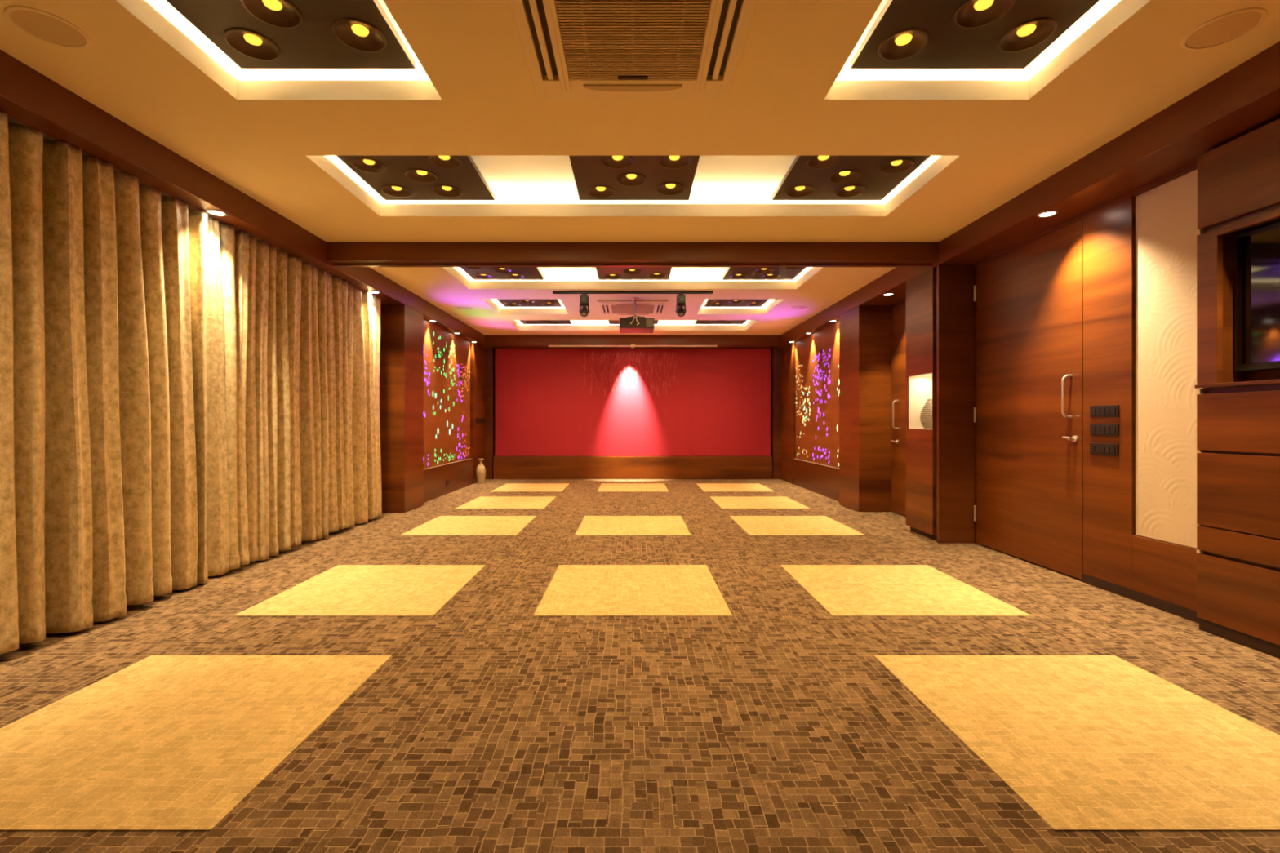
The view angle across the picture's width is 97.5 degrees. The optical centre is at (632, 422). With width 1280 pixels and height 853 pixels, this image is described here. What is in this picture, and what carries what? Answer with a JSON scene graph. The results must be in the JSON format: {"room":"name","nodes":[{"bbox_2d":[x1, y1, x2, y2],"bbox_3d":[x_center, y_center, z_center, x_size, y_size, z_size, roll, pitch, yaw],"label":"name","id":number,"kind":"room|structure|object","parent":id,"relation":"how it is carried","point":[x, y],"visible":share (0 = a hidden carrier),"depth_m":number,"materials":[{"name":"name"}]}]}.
{"room":"banquet hall","nodes":[
{"label":"banquet hall","id":0,"kind":"room"},
{"bbox_2d":[423,342,484,502],"bbox_3d":[-3.080,-0.170,9.156,0.440,2.540,3.408,0,0,0],"label":"wall","id":1,"kind":"structure","parent":0,"point":[477,352],"depth_m":10.02,"materials":[{"name":"brown wood"}]},
{"bbox_2d":[423,458,471,470],"bbox_3d":[-2.881,0.645,8.736,0.049,0.006,2.568,0,0,0],"label":"trim","id":2,"kind":"structure","parent":1,"relation":"on","point":[467,459],"depth_m":8.68,"materials":[{"name":"gold metal"}]},
{"bbox_2d":[475,417,484,423],"bbox_3d":[-2.853,-0.034,10.478,0.014,0.094,0.561,0,0,0],"label":"switch plate","id":3,"kind":"object","parent":1,"relation":"attached to","point":[478,420],"visible":1,"depth_m":10.47,"materials":[{"name":"black plastic"}]},
{"bbox_2d":[484,347,493,479],"bbox_3d":[-3.010,-0.175,10.925,0.580,2.550,0.120,0,0,0],"label":"trim","id":4,"kind":"structure","parent":1,"relation":"attached to","point":[489,353],"depth_m":10.86,"materials":[{"name":"brown wood"}]},
{"bbox_2d":[493,348,771,456],"bbox_3d":[0.000,-0.400,11.125,7.000,3.000,0.150,0,0,0],"label":"wall","id":5,"kind":"structure","parent":0,"point":[494,348],"depth_m":11.05,"materials":[{"name":"brown wood"}]},
{"bbox_2d":[493,456,772,479],"bbox_3d":[0.000,0.880,10.950,5.400,0.440,0.180,0,0,0],"label":"dado","id":6,"kind":"object","parent":5,"relation":"attached to","point":[504,467],"visible":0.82,"depth_m":10.86,"materials":[{"name":"brown wood"}]},
{"bbox_2d":[494,348,770,456],"bbox_3d":[0.000,-0.395,10.966,5.360,2.100,0.148,0,0,0],"label":"wall panel","id":7,"kind":"object","parent":5,"relation":"attached to","point":[548,402],"visible":1,"depth_m":10.90,"materials":[{"name":"fabric"}]},
{"bbox_2d":[0,479,1279,852],"bbox_3d":[0.050,1.150,4.300,7.100,0.100,13.800,0,0,0],"label":"floor","id":8,"kind":"structure","parent":0,"point":[775,725],"depth_m":2.36,"materials":[{"name":"brown carpet"}]},
{"bbox_2d":[0,655,391,831],"bbox_3d":[-1.700,1.098,2.075,1.130,0.004,1.130,0,0,0],"label":"carpet square","id":9,"kind":"object","parent":8,"relation":"on","point":[158,743],"visible":1,"depth_m":1.95,"materials":[{"name":"yellow carpet"}]},
{"bbox_2d":[234,564,485,616],"bbox_3d":[-1.700,1.098,3.750,1.130,0.004,1.130,0,0,0],"label":"carpet square","id":10,"kind":"object","parent":8,"relation":"on","point":[341,590],"visible":1,"depth_m":3.61,"materials":[{"name":"yellow carpet"}]},
{"bbox_2d":[379,304,423,512],"bbox_3d":[-3.070,-0.170,7.140,0.580,2.540,0.620,0,0,0],"label":"wall pier","id":11,"kind":"object","parent":8,"relation":"on","point":[402,326],"visible":0.56,"depth_m":6.83,"materials":[{"name":"brown wood"}]},
{"bbox_2d":[400,515,536,535],"bbox_3d":[-1.700,1.098,6.020,1.130,0.004,1.130,0,0,0],"label":"carpet square","id":12,"kind":"object","parent":8,"relation":"on","point":[441,525],"visible":1,"depth_m":5.94,"materials":[{"name":"yellow carpet"}]},
{"bbox_2d":[475,458,485,484],"bbox_3d":[-2.740,0.878,10.120,0.168,0.444,0.168,0,0,20],"label":"floor vase","id":13,"kind":"object","parent":8,"relation":"on","point":[481,469],"visible":1,"depth_m":10.06,"materials":[{"name":"beige ceramic"}]},
{"bbox_2d":[456,496,555,508],"bbox_3d":[-1.700,1.098,7.735,1.130,0.004,1.150,0,0,0],"label":"carpet square","id":14,"kind":"object","parent":8,"relation":"on","point":[482,502],"visible":1,"depth_m":7.70,"materials":[{"name":"yellow carpet"}]},
{"bbox_2d":[491,483,569,491],"bbox_3d":[-1.700,1.098,9.495,1.130,0.004,1.150,0,0,0],"label":"carpet square","id":15,"kind":"object","parent":8,"relation":"on","point":[508,486],"visible":1,"depth_m":9.43,"materials":[{"name":"yellow carpet"}]},
{"bbox_2d":[533,564,732,616],"bbox_3d":[0.000,1.098,3.750,1.130,0.004,1.130,0,0,0],"label":"carpet square","id":16,"kind":"object","parent":8,"relation":"on","point":[573,590],"visible":1,"depth_m":3.61,"materials":[{"name":"yellow carpet"}]},
{"bbox_2d":[574,515,690,535],"bbox_3d":[0.000,1.098,6.020,1.130,0.004,1.130,0,0,0],"label":"carpet square","id":17,"kind":"object","parent":8,"relation":"on","point":[590,525],"visible":1,"depth_m":5.94,"materials":[{"name":"yellow carpet"}]},
{"bbox_2d":[597,483,668,491],"bbox_3d":[0.000,1.098,9.495,1.130,0.004,1.150,0,0,0],"label":"carpet square","id":18,"kind":"object","parent":8,"relation":"on","point":[604,486],"visible":1,"depth_m":9.43,"materials":[{"name":"yellow carpet"}]},
{"bbox_2d":[696,483,774,491],"bbox_3d":[1.700,1.098,9.495,1.130,0.004,1.150,0,0,0],"label":"carpet square","id":19,"kind":"object","parent":8,"relation":"on","point":[704,486],"visible":1,"depth_m":9.43,"materials":[{"name":"yellow carpet"}]},
{"bbox_2d":[561,548,943,549],"bbox_3d":[1.040,1.098,4.874,3.320,0.002,0.012,0,0,0],"label":"floor strip","id":20,"kind":"object","parent":8,"relation":"on","point":[562,548],"visible":1,"depth_m":4.87,"materials":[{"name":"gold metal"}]},
{"bbox_2d":[709,496,809,508],"bbox_3d":[1.700,1.098,7.735,1.130,0.004,1.150,0,0,0],"label":"carpet square","id":21,"kind":"object","parent":8,"relation":"on","point":[723,502],"visible":1,"depth_m":7.70,"materials":[{"name":"yellow carpet"}]},
{"bbox_2d":[729,515,865,535],"bbox_3d":[1.700,1.098,6.020,1.130,0.004,1.130,0,0,0],"label":"carpet square","id":22,"kind":"object","parent":8,"relation":"on","point":[751,525],"visible":1,"depth_m":5.94,"materials":[{"name":"yellow carpet"}]},
{"bbox_2d":[780,564,1031,616],"bbox_3d":[1.700,1.098,3.750,1.130,0.004,1.130,0,0,0],"label":"carpet square","id":23,"kind":"object","parent":8,"relation":"on","point":[842,590],"visible":1,"depth_m":3.61,"materials":[{"name":"yellow carpet"}]},
{"bbox_2d":[910,526,936,540],"bbox_3d":[3.010,1.073,5.452,0.380,0.055,0.495,0,0,0],"label":"baseboard","id":24,"kind":"object","parent":8,"relation":"on","point":[913,530],"visible":0.29,"depth_m":5.44,"materials":[{"name":"brown wood"}]},
{"bbox_2d":[906,266,936,535],"bbox_3d":[3.000,-0.198,5.457,0.440,2.485,0.515,0,0,0],"label":"pier","id":25,"kind":"object","parent":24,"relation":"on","point":[921,290],"visible":0.44,"depth_m":5.41,"materials":[{"name":"brown wood"}]},
{"bbox_2d":[908,373,932,429],"bbox_3d":[2.913,-0.200,5.435,0.262,0.526,0.446,0,0,0],"label":"niche","id":26,"kind":"object","parent":25,"relation":"attached to","point":[920,386],"visible":0.37,"depth_m":5.66,"materials":[{"name":"beige laminate"}]},
{"bbox_2d":[920,399,932,428],"bbox_3d":[2.905,-0.084,5.470,0.195,0.288,0.195,0,0,0],"label":"ribbed vase","id":27,"kind":"object","parent":26,"relation":"in","point":[926,417],"visible":0.59,"depth_m":5.43,"materials":[{"name":"beige ceramic"}]},
{"bbox_2d":[937,264,977,543],"bbox_3d":[3.070,-0.170,5.117,0.580,2.540,0.035,0,0,0],"label":"wall pier","id":28,"kind":"object","parent":8,"relation":"on","point":[956,304],"visible":0.56,"depth_m":5.10,"materials":[{"name":"brown wood"}]},
{"bbox_2d":[936,266,937,541],"bbox_3d":[3.085,-0.170,5.168,0.550,2.540,0.065,0,0,0],"label":"trim","id":29,"kind":"structure","parent":28,"relation":"attached to","point":[936,267],"depth_m":5.19,"materials":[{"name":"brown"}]},
{"bbox_2d":[973,160,1198,611],"bbox_3d":[3.130,-0.200,4.050,0.060,2.480,2.100,0,0,0],"label":"panelling","id":30,"kind":"object","parent":28,"relation":"attached to","point":[1113,553],"visible":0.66,"depth_m":3.60,"materials":[{"name":"brown wood"}]},
{"bbox_2d":[973,217,1083,580],"bbox_3d":[3.091,-0.162,4.479,0.118,2.500,1.215,0,0,0],"label":"door","id":31,"kind":"structure","parent":30,"relation":"attached to","point":[1028,411],"depth_m":4.35,"materials":[{"name":"brown wood"}]},
{"bbox_2d":[1089,442,1118,456],"bbox_3d":[3.093,0.176,3.677,0.014,0.078,0.217,0,0,0],"label":"switch plate","id":32,"kind":"object","parent":30,"relation":"attached to","point":[1102,449],"visible":1,"depth_m":3.67,"materials":[{"name":"black plastic"}]},
{"bbox_2d":[1105,445,1110,453],"bbox_3d":[3.088,0.176,3.650,0.004,0.046,0.032,0,0,0],"label":"rocker switch","id":33,"kind":"object","parent":32,"relation":"attached to","point":[1107,447],"depth_m":3.65,"materials":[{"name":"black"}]},
{"bbox_2d":[1110,446,1115,453],"bbox_3d":[3.088,0.176,3.612,0.004,0.046,0.032,0,0,0],"label":"rocker switch","id":34,"kind":"object","parent":32,"relation":"attached to","point":[1112,448],"depth_m":3.61,"materials":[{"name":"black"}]},
{"bbox_2d":[1089,404,1119,417],"bbox_3d":[3.093,-0.075,3.674,0.014,0.075,0.223,0,0,0],"label":"switch plate","id":35,"kind":"object","parent":30,"relation":"attached to","point":[1108,411],"visible":1,"depth_m":3.67,"materials":[{"name":"black plastic"}]},
{"bbox_2d":[1100,407,1105,414],"bbox_3d":[3.088,-0.074,3.685,0.004,0.046,0.032,0,0,0],"label":"rocker switch","id":36,"kind":"object","parent":35,"relation":"attached to","point":[1102,409],"depth_m":3.69,"materials":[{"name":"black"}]},
{"bbox_2d":[1105,407,1110,414],"bbox_3d":[3.088,-0.074,3.647,0.004,0.046,0.032,0,0,0],"label":"rocker switch","id":37,"kind":"object","parent":35,"relation":"attached to","point":[1107,409],"depth_m":3.65,"materials":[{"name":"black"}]},
{"bbox_2d":[1110,407,1115,414],"bbox_3d":[3.088,-0.074,3.609,0.004,0.046,0.032,0,0,0],"label":"rocker switch","id":38,"kind":"object","parent":35,"relation":"attached to","point":[1112,409],"depth_m":3.61,"materials":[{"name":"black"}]},
{"bbox_2d":[1089,423,1119,436],"bbox_3d":[3.093,0.049,3.674,0.014,0.078,0.223,0,0,0],"label":"switch plate","id":39,"kind":"object","parent":30,"relation":"attached to","point":[1095,429],"visible":1,"depth_m":3.67,"materials":[{"name":"black plastic"}]},
{"bbox_2d":[1100,426,1105,433],"bbox_3d":[3.088,0.049,3.685,0.004,0.046,0.032,0,0,0],"label":"rocker switch","id":40,"kind":"object","parent":39,"relation":"attached to","point":[1102,428],"depth_m":3.69,"materials":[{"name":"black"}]},
{"bbox_2d":[1135,168,1202,548],"bbox_3d":[3.132,-0.352,3.241,0.035,2.095,0.474,0,0,0],"label":"relief panel","id":41,"kind":"object","parent":30,"relation":"attached to","point":[1166,214],"visible":0.84,"depth_m":3.28,"materials":[{"name":"beige paint"}]},
{"bbox_2d":[874,655,1279,831],"bbox_3d":[1.700,1.098,2.075,1.130,0.004,1.130,0,0,0],"label":"carpet square","id":42,"kind":"object","parent":8,"relation":"on","point":[1087,743],"visible":1,"depth_m":1.93,"materials":[{"name":"yellow carpet"}]},
{"bbox_2d":[1082,573,1199,623],"bbox_3d":[3.123,1.071,3.433,0.054,0.058,0.865,0,0,0],"label":"baseboard","id":43,"kind":"structure","parent":8,"relation":"on","point":[1185,613],"depth_m":3.40,"materials":[{"name":"brown wood"}]},
{"bbox_2d":[1194,118,1279,658],"bbox_3d":[3.174,-0.158,1.796,0.372,2.515,2.391,0,0,0],"label":"tall cabinet","id":44,"kind":"object","parent":8,"relation":"on","point":[1238,413],"visible":0.98,"depth_m":2.81,"materials":[{"name":"brown wood"}]},
{"bbox_2d":[1194,379,1279,388],"bbox_3d":[3.009,-0.191,1.792,0.042,0.018,2.385,0,0,0],"label":"shelf","id":45,"kind":"object","parent":44,"relation":"attached to","point":[1215,384],"depth_m":2.78,"materials":[{"name":"brown wood"}]},
{"bbox_2d":[1235,222,1279,372],"bbox_3d":[3.123,-0.610,2.182,0.070,0.700,1.404,0,0,0],"label":"television","id":46,"kind":"object","parent":44,"relation":"attached to","point":[1257,251],"visible":1,"depth_m":2.77,"materials":[{"name":"black"}]},
{"bbox_2d":[0,0,1279,335],"bbox_3d":[0.000,-1.755,4.300,6.800,0.230,13.800,0,0,0],"label":"ceiling","id":47,"kind":"structure","parent":0,"point":[277,136],"depth_m":3.10,"materials":[{"name":"paint"}]},
{"bbox_2d":[4,5,90,48],"bbox_3d":[-2.425,-1.636,2.330,0.250,0.008,0.250,0,0,0],"label":"ceiling speaker","id":48,"kind":"object","parent":47,"relation":"attached to","point":[43,25],"visible":1,"depth_m":2.32,"materials":[{"name":"beige plastic"}]},
{"bbox_2d":[0,49,488,348],"bbox_3d":[-2.990,-1.550,4.325,0.420,0.220,13.450,0,0,0],"label":"soffit","id":49,"kind":"structure","parent":47,"relation":"attached to","point":[27,95],"depth_m":3.36,"materials":[{"name":"brown wood"}]},
{"bbox_2d":[7,115,382,299],"bbox_3d":[-2.965,-1.438,3.725,0.070,0.003,5.650,0,0,0],"label":"rail","id":50,"kind":"object","parent":49,"relation":"attached to","point":[11,120],"visible":0.33,"depth_m":3.49,"materials":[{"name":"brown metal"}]},
{"bbox_2d":[0,111,197,654],"bbox_3d":[-2.961,-0.173,2.318,0.281,2.526,2.844,0,0,0],"label":"curtain","id":51,"kind":"object","parent":50,"relation":"hanging from","point":[99,497],"visible":1,"depth_m":2.97,"materials":[{"name":"beige fabric"}]},
{"bbox_2d":[187,209,302,584],"bbox_3d":[-2.974,-0.173,4.361,0.223,2.526,1.200,0,0,0],"label":"curtain","id":52,"kind":"object","parent":50,"relation":"hanging from","point":[246,292],"visible":0.97,"depth_m":4.18,"materials":[{"name":"beige fabric"}]},
{"bbox_2d":[298,262,382,541],"bbox_3d":[-2.965,-0.173,5.763,0.241,2.526,1.514,0,0,0],"label":"curtain","id":53,"kind":"object","parent":50,"relation":"hanging from","point":[340,340],"visible":0.95,"depth_m":5.55,"materials":[{"name":"beige fabric"}]},
{"bbox_2d":[205,209,227,216],"bbox_3d":[-2.855,-1.438,3.850,0.120,0.005,0.120,0,0,0],"label":"recessed light","id":54,"kind":"object","parent":49,"relation":"attached to","point":[215,212],"visible":1,"depth_m":3.84,"materials":[{"name":"white glass"}]},
{"bbox_2d":[165,0,415,68],"bbox_3d":[-1.490,-1.798,2.320,0.850,0.144,0.850,0,0,0],"label":"ceiling light panel","id":55,"kind":"object","parent":47,"relation":"attached to","point":[252,33],"visible":1,"depth_m":2.49,"materials":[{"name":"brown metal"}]},
{"bbox_2d":[337,155,494,199],"bbox_3d":[-1.500,-1.798,3.945,0.850,0.144,0.850,0,0,0],"label":"ceiling light panel","id":56,"kind":"object","parent":47,"relation":"attached to","point":[393,177],"visible":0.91,"depth_m":3.97,"materials":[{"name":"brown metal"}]},
{"bbox_2d":[455,305,473,309],"bbox_3d":[-2.390,-1.636,7.970,0.250,0.008,0.250,0,0,0],"label":"ceiling speaker","id":57,"kind":"object","parent":47,"relation":"attached to","point":[463,307],"visible":1,"depth_m":7.95,"materials":[{"name":"beige"}]},
{"bbox_2d":[457,306,472,308],"bbox_3d":[-2.390,-1.635,7.970,0.220,0.005,0.220,0,0,0],"label":"grille","id":58,"kind":"object","parent":57,"relation":"attached to","point":[459,307],"depth_m":7.95,"materials":[{"name":"beige"}]},
{"bbox_2d":[460,266,544,279],"bbox_3d":[-1.500,-1.798,6.375,0.850,0.144,0.850,0,0,0],"label":"ceiling light panel","id":59,"kind":"object","parent":47,"relation":"attached to","point":[475,273],"visible":0.55,"depth_m":6.50,"materials":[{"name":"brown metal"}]},
{"bbox_2d":[497,299,561,306],"bbox_3d":[-1.490,-1.798,7.980,0.850,0.144,0.850,0,0,0],"label":"ceiling light panel","id":60,"kind":"object","parent":47,"relation":"attached to","point":[506,303],"visible":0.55,"depth_m":8.14,"materials":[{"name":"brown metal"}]},
{"bbox_2d":[519,320,572,324],"bbox_3d":[-1.500,-1.798,9.480,0.850,0.144,0.850,0,0,0],"label":"ceiling light panel","id":61,"kind":"object","parent":47,"relation":"attached to","point":[524,322],"visible":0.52,"depth_m":9.66,"materials":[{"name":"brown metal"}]},
{"bbox_2d":[509,0,756,100],"bbox_3d":[0.000,-1.621,2.335,0.950,0.039,0.950,0,0,0],"label":"air conditioner","id":62,"kind":"object","parent":47,"relation":"attached to","point":[587,50],"visible":1,"depth_m":2.41,"materials":[{"name":"beige plastic"}]},
{"bbox_2d":[523,0,558,79],"bbox_3d":[-0.385,-1.622,2.335,0.074,0.028,0.596,0,0,0],"label":"vent","id":63,"kind":"object","parent":62,"relation":"attached to","point":[537,11],"depth_m":2.36,"materials":[{"name":"brown"}]},
{"bbox_2d":[583,84,682,91],"bbox_3d":[0.000,-1.605,2.691,0.470,0.009,0.047,0,0,0],"label":"vent","id":64,"kind":"object","parent":62,"relation":"attached to","point":[587,87],"depth_m":2.68,"materials":[{"name":"beige plastic"}]},
{"bbox_2d":[555,0,711,79],"bbox_3d":[0.000,-1.621,2.335,0.600,0.023,0.600,0,0,0],"label":"grille","id":65,"kind":"object","parent":62,"relation":"attached to","point":[597,39],"depth_m":2.35,"materials":[{"name":"beige plastic"}]},
{"bbox_2d":[707,0,742,79],"bbox_3d":[0.385,-1.622,2.335,0.074,0.028,0.596,0,0,0],"label":"vent","id":66,"kind":"object","parent":62,"relation":"attached to","point":[728,11],"depth_m":2.36,"materials":[{"name":"brown"}]},
{"bbox_2d":[327,242,938,266],"bbox_3d":[0.000,-1.558,5.175,5.560,0.205,0.150,0,0,0],"label":"beam","id":67,"kind":"structure","parent":47,"relation":"attached to","point":[340,254],"depth_m":5.10,"materials":[{"name":"brown wood"}]},
{"bbox_2d":[484,335,781,348],"bbox_3d":[0.000,-1.555,10.785,5.560,0.210,0.530,0,0,0],"label":"soffit","id":68,"kind":"structure","parent":47,"relation":"attached to","point":[491,341],"depth_m":10.52,"materials":[{"name":"brown wood"}]},
{"bbox_2d":[548,343,716,347],"bbox_3d":[0.000,-1.430,10.508,3.140,0.084,0.104,0,0,0],"label":"projection screen","id":69,"kind":"object","parent":68,"relation":"attached to","point":[631,345],"visible":1,"depth_m":10.46,"materials":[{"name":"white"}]},
{"bbox_2d":[597,300,668,315],"bbox_3d":[0.000,-1.621,7.980,0.950,0.039,0.950,0,0,0],"label":"air conditioner","id":70,"kind":"object","parent":47,"relation":"attached to","point":[610,307],"visible":0.98,"depth_m":7.87,"materials":[{"name":"beige plastic"}]},
{"bbox_2d":[602,305,608,313],"bbox_3d":[-0.385,-1.622,7.980,0.074,0.028,0.596,0,0,0],"label":"vent","id":71,"kind":"object","parent":70,"relation":"attached to","point":[606,308],"depth_m":8.05,"materials":[{"name":"brown"}]},
{"bbox_2d":[615,303,649,305],"bbox_3d":[0.000,-1.605,7.625,0.470,0.009,0.047,0,0,0],"label":"vent","id":72,"kind":"object","parent":70,"relation":"attached to","point":[615,304],"depth_m":7.62,"materials":[{"name":"beige plastic"}]},
{"bbox_2d":[611,305,654,313],"bbox_3d":[0.000,-1.621,7.980,0.600,0.023,0.600,0,0,0],"label":"grille","id":73,"kind":"object","parent":70,"relation":"attached to","point":[615,308],"depth_m":8.00,"materials":[{"name":"beige plastic"}]},
{"bbox_2d":[656,305,662,313],"bbox_3d":[0.385,-1.622,7.980,0.074,0.028,0.596,0,0,0],"label":"vent","id":74,"kind":"object","parent":70,"relation":"attached to","point":[659,308],"depth_m":8.05,"materials":[{"name":"brown"}]},
{"bbox_2d":[552,290,713,293],"bbox_3d":[0.000,-1.623,7.003,2.000,0.031,0.035,0,0,0],"label":"bar","id":75,"kind":"object","parent":47,"relation":"attached to","point":[553,291],"visible":1,"depth_m":6.99,"materials":[{"name":"black metal"}]},
{"bbox_2d":[578,293,589,316],"bbox_3d":[-0.605,-1.462,6.988,0.132,0.292,0.150,0,0,0],"label":"stage light","id":76,"kind":"object","parent":75,"relation":"hanging from","point":[584,299],"visible":1,"depth_m":6.94,"materials":[{"name":"black metal"}]},
{"bbox_2d":[675,293,686,316],"bbox_3d":[0.600,-1.462,6.988,0.132,0.292,0.150,0,0,0],"label":"stage light","id":77,"kind":"object","parent":75,"relation":"hanging from","point":[681,299],"visible":1,"depth_m":6.94,"materials":[{"name":"black metal"}]},
{"bbox_2d":[608,320,658,324],"bbox_3d":[0.010,-1.798,9.480,0.850,0.144,0.850,0,0,0],"label":"ceiling light panel","id":78,"kind":"object","parent":47,"relation":"attached to","point":[611,322],"visible":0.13,"depth_m":9.66,"materials":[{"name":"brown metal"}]},
{"bbox_2d":[595,266,671,279],"bbox_3d":[0.010,-1.798,6.375,0.850,0.144,0.850,0,0,0],"label":"ceiling light panel","id":79,"kind":"object","parent":47,"relation":"attached to","point":[603,273],"visible":0.56,"depth_m":6.50,"materials":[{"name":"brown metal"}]},
{"bbox_2d":[568,155,699,199],"bbox_3d":[0.010,-1.798,3.945,0.850,0.144,0.850,0,0,0],"label":"ceiling light panel","id":80,"kind":"object","parent":47,"relation":"attached to","point":[596,177],"visible":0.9,"depth_m":3.97,"materials":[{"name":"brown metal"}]},
{"bbox_2d":[619,297,653,333],"bbox_3d":[0.050,-1.427,7.422,0.450,0.425,0.487,0,0,0],"label":"projector","id":81,"kind":"object","parent":47,"relation":"attached to","point":[635,324],"visible":1,"depth_m":7.20,"materials":[{"name":"grey plastic"}]},
{"bbox_2d":[646,318,653,326],"bbox_3d":[0.216,-1.285,7.198,0.092,0.100,0.005,0,0,0],"label":"grille","id":82,"kind":"object","parent":81,"relation":"attached to","point":[649,321],"depth_m":7.20,"materials":[{"name":"grey metal"}]},
{"bbox_2d":[694,320,746,324],"bbox_3d":[1.510,-1.798,9.480,0.850,0.144,0.850,0,0,0],"label":"ceiling light panel","id":83,"kind":"object","parent":47,"relation":"attached to","point":[697,322],"visible":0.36,"depth_m":9.66,"materials":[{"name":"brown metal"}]},
{"bbox_2d":[703,299,768,306],"bbox_3d":[1.490,-1.798,7.980,0.850,0.144,0.850,0,0,0],"label":"ceiling light panel","id":84,"kind":"object","parent":47,"relation":"attached to","point":[709,303],"visible":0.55,"depth_m":8.14,"materials":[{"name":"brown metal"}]},
{"bbox_2d":[722,266,806,279],"bbox_3d":[1.510,-1.798,6.375,0.850,0.144,0.850,0,0,0],"label":"ceiling light panel","id":85,"kind":"object","parent":47,"relation":"attached to","point":[731,273],"visible":0.67,"depth_m":6.50,"materials":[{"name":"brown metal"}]},
{"bbox_2d":[791,305,808,309],"bbox_3d":[2.370,-1.636,7.970,0.250,0.008,0.250,0,0,0],"label":"ceiling speaker","id":86,"kind":"object","parent":47,"relation":"attached to","point":[797,307],"visible":1,"depth_m":7.95,"materials":[{"name":"beige"}]},
{"bbox_2d":[791,306,807,308],"bbox_3d":[2.370,-1.635,7.970,0.220,0.005,0.220,0,0,0],"label":"grille","id":87,"kind":"object","parent":86,"relation":"attached to","point":[793,307],"depth_m":7.95,"materials":[{"name":"beige"}]},
{"bbox_2d":[772,155,930,199],"bbox_3d":[1.510,-1.798,3.945,0.850,0.144,0.850,0,0,0],"label":"ceiling light panel","id":88,"kind":"object","parent":47,"relation":"attached to","point":[808,177],"visible":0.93,"depth_m":3.97,"materials":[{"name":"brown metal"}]},
{"bbox_2d":[850,0,1099,68],"bbox_3d":[1.490,-1.798,2.320,0.850,0.144,0.850,0,0,0],"label":"ceiling light panel","id":89,"kind":"object","parent":47,"relation":"attached to","point":[905,33],"visible":1,"depth_m":2.49,"materials":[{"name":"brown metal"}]},
{"bbox_2d":[776,40,1279,348],"bbox_3d":[3.080,-1.550,4.325,0.600,0.220,13.450,0,0,0],"label":"soffit","id":90,"kind":"structure","parent":47,"relation":"attached to","point":[1245,99],"depth_m":3.30,"materials":[{"name":"brown wood"}]},
{"bbox_2d":[1036,210,1058,217],"bbox_3d":[2.860,-1.438,3.870,0.120,0.005,0.120,0,0,0],"label":"recessed light","id":91,"kind":"object","parent":90,"relation":"attached to","point":[1050,213],"visible":1,"depth_m":3.87,"materials":[{"name":"white glass"}]},
{"bbox_2d":[1180,7,1267,50],"bbox_3d":[2.460,-1.636,2.340,0.250,0.008,0.250,0,0,0],"label":"ceiling speaker","id":92,"kind":"object","parent":47,"relation":"attached to","point":[1228,27],"visible":1,"depth_m":2.33,"materials":[{"name":"beige plastic"}]},
{"bbox_2d":[780,342,839,502],"bbox_3d":[3.080,-0.170,9.206,0.440,2.540,3.308,0,0,0],"label":"wall","id":93,"kind":"structure","parent":0,"point":[788,353],"depth_m":10.02,"materials":[{"name":"brown wood"}]},
{"bbox_2d":[771,347,780,479],"bbox_3d":[3.010,-0.175,10.925,0.580,2.550,0.120,0,0,0],"label":"trim","id":94,"kind":"structure","parent":93,"relation":"attached to","point":[775,353],"depth_m":10.86,"materials":[{"name":"brown wood"}]},
{"bbox_2d":[780,474,792,484],"bbox_3d":[2.854,1.050,10.443,0.012,0.100,0.825,0,0,0],"label":"baseboard","id":95,"kind":"structure","parent":93,"relation":"attached to","point":[783,477],"depth_m":10.40,"materials":[{"name":"brown wood"}]},
{"bbox_2d":[794,458,839,469],"bbox_3d":[2.881,0.645,8.786,0.049,0.006,2.468,0,0,0],"label":"trim","id":96,"kind":"structure","parent":93,"relation":"on","point":[794,459],"depth_m":8.68,"materials":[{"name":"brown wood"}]},
{"bbox_2d":[839,305,892,511],"bbox_3d":[3.070,-0.170,7.225,0.580,2.540,0.650,0,0,0],"label":"pillar","id":97,"kind":"structure","parent":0,"point":[864,331],"depth_m":6.90,"materials":[{"name":"brown wood"}]},
{"bbox_2d":[890,298,906,308],"bbox_3d":[3.195,-1.421,6.310,0.050,0.037,1.180,0,0,0],"label":"trim","id":98,"kind":"structure","parent":97,"relation":"attached to","point":[903,301],"depth_m":6.70,"materials":[{"name":"brown wood"}]},
{"bbox_2d":[891,302,906,515],"bbox_3d":[3.160,-0.156,6.305,0.119,2.488,1.150,0,0,0],"label":"door","id":99,"kind":"structure","parent":97,"relation":"in","point":[898,313],"depth_m":6.70,"materials":[{"name":"brown wood"}]},
{"bbox_3d":[-3.150,-0.400,8.736,0.300,2.080,2.568,0,0,0],"label":"wall","id":100,"kind":"structure","parent":0,"visible":0},
{"bbox_2d":[423,319,470,468],"bbox_3d":[-2.949,-0.399,8.735,0.093,2.078,2.560,0,0,0],"label":"artwork","id":101,"kind":"object","parent":100,"relation":"attached to","point":[446,355],"visible":0.83,"depth_m":8.69,"materials":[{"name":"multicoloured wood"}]},
{"bbox_3d":[3.150,-0.400,8.786,0.300,2.080,2.468,0,0,0],"label":"wall","id":102,"kind":"structure","parent":0,"visible":0},
{"bbox_2d":[795,320,839,467],"bbox_3d":[2.949,-0.399,8.785,0.093,2.078,2.460,0,0,0],"label":"artwork","id":103,"kind":"object","parent":102,"relation":"attached to","point":[817,354],"visible":0.84,"depth_m":8.75,"materials":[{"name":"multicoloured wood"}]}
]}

